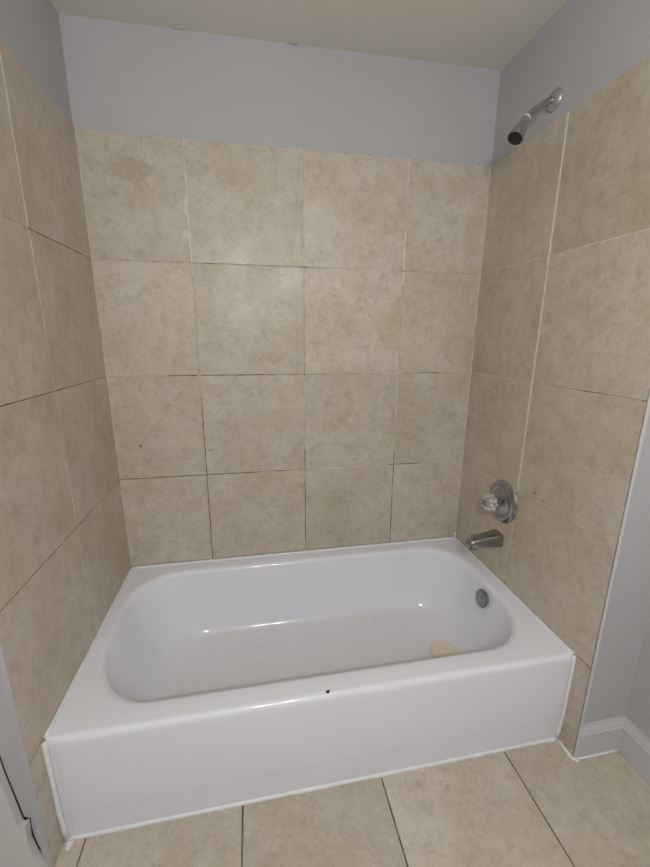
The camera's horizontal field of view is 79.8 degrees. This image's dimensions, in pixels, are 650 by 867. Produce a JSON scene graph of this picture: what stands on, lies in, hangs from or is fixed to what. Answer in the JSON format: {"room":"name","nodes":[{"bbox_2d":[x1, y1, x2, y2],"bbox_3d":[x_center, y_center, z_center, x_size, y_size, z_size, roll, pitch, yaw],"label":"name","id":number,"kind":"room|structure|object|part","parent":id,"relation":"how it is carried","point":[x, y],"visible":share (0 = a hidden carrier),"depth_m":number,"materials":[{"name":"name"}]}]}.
{"room":"bathroom","nodes":[
{"label":"bathroom","id":0,"kind":"room"},
{"bbox_2d":[0,0,131,866],"bbox_3d":[-0.835,-0.131,1.084,0.156,2.500,0.827,-2,14,-10],"label":"wall","id":1,"kind":"structure","parent":0,"point":[65,559],"depth_m":1.03,"materials":[{"name":"beige tile"}]},
{"bbox_2d":[58,14,500,566],"bbox_3d":[-0.008,-0.279,1.696,1.946,2.500,0.120,-2,14,-10],"label":"wall","id":2,"kind":"structure","parent":0,"point":[286,239],"depth_m":1.53,"materials":[{"name":"beige tile"}]},
{"bbox_2d":[50,0,566,70],"bbox_3d":[0.181,-1.135,0.147,2.066,0.185,2.732,-2,14,-10],"label":"ceiling","id":3,"kind":"structure","parent":0,"point":[486,34],"depth_m":1.25,"materials":[{"name":"beige paint"}]},
{"bbox_2d":[55,741,649,866],"bbox_3d":[0.116,1.305,0.442,2.090,0.096,1.950,-2,14,-10],"label":"floor","id":4,"kind":"structure","parent":0,"point":[535,805],"depth_m":1.08,"materials":[{"name":"tile"}]},
{"bbox_2d":[65,841,72,850],"bbox_3d":[-0.683,1.100,1.036,0.016,0.003,0.020,-2,14,-10],"label":"scrap","id":5,"kind":"object","parent":4,"relation":"on","point":[69,844],"visible":1,"depth_m":1.04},
{"bbox_2d":[41,532,575,841],"bbox_3d":[-0.022,0.800,1.497,1.530,0.382,0.769,-2,14,-10],"label":"bathtub","id":6,"kind":"object","parent":4,"relation":"on","point":[211,685],"visible":1,"depth_m":1.24,"materials":[{"name":"white ceramic"}]},
{"bbox_2d":[430,640,459,657],"bbox_3d":[0.499,0.908,1.619,0.120,0.003,0.120,-2,14,-10],"label":"drain cover","id":7,"kind":"object","parent":6,"relation":"in","point":[440,648],"visible":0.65,"depth_m":1.63,"materials":[{"name":"beige rubber"}]},
{"bbox_3d":[0.646,0.676,1.596,0.027,0.074,0.074,-2,14,-10],"label":"overflow plate","id":8,"kind":"part","parent":6,"relation":"part of","materials":[{"name":"silver metal"}]},
{"bbox_2d":[455,0,649,761],"bbox_3d":[0.882,-0.197,1.390,0.311,2.500,0.844,-2,14,-10],"label":"wall","id":9,"kind":"structure","parent":0,"point":[558,404],"depth_m":1.21,"materials":[{"name":"beige tile"}]},
{"bbox_2d":[465,529,503,550],"bbox_3d":[0.650,0.440,1.595,0.139,0.068,0.061,-2,14,-10],"label":"tub spout","id":10,"kind":"object","parent":9,"relation":"attached to","point":[492,538],"visible":1,"depth_m":1.57,"materials":[{"name":"silver metal"}]},
{"bbox_2d":[481,480,517,523],"bbox_3d":[0.676,0.275,1.559,0.090,0.175,0.175,-2,14,-10],"label":"shower valve","id":11,"kind":"object","parent":9,"relation":"attached to","point":[501,500],"visible":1,"depth_m":1.53,"materials":[{"name":"silver metal"}]},
{"bbox_3d":[0.659,0.276,1.556,0.050,0.075,0.075,-2,14,-10],"label":"knob","id":12,"kind":"part","parent":11,"relation":"part of","materials":[{"name":"clear plastic"}]},
{"bbox_2d":[507,87,562,145],"bbox_3d":[0.659,-1.008,1.234,0.163,0.169,0.063,-3,14,-14],"label":"shower","id":13,"kind":"object","parent":9,"relation":"attached to","point":[515,137],"visible":1,"depth_m":1.23,"materials":[{"name":"grey metal"}]},
{"bbox_3d":[0.682,-1.034,1.236,0.102,0.077,0.020,-3,14,-12],"label":"shower arm","id":14,"kind":"part","parent":13,"relation":"part of","materials":[{"name":"silver metal"}]},
{"bbox_2d":[576,715,624,759],"bbox_3d":[0.898,0.993,1.266,0.176,0.129,0.018,-2,14,-10],"label":"baseboard","id":15,"kind":"structure","parent":9,"relation":"attached to","point":[600,737],"depth_m":1.26,"materials":[{"name":"white paint"}]},
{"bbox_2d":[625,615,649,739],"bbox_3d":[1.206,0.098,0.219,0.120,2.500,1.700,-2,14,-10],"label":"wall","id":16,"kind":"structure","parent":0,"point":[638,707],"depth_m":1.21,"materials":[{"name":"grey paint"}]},
{"bbox_2d":[618,716,649,785],"bbox_3d":[1.133,1.190,0.478,0.016,0.127,1.700,-2,14,-10],"label":"baseboard","id":17,"kind":"structure","parent":16,"relation":"attached to","point":[634,746],"depth_m":1.23,"materials":[{"name":"white paint"}]},
{"bbox_3d":[-0.706,0.173,-0.133,0.120,2.500,1.698,-2,14,-10],"label":"wall","id":18,"kind":"structure","parent":0,"visible":0},
{"bbox_2d":[0,761,47,866],"bbox_3d":[-0.795,0.133,0.717,0.214,2.034,0.019,-2,14,-10],"label":"trim","id":19,"kind":"structure","parent":18,"relation":"attached to","point":[18,848],"depth_m":0.93,"materials":[{"name":"white paint"}]}
]}

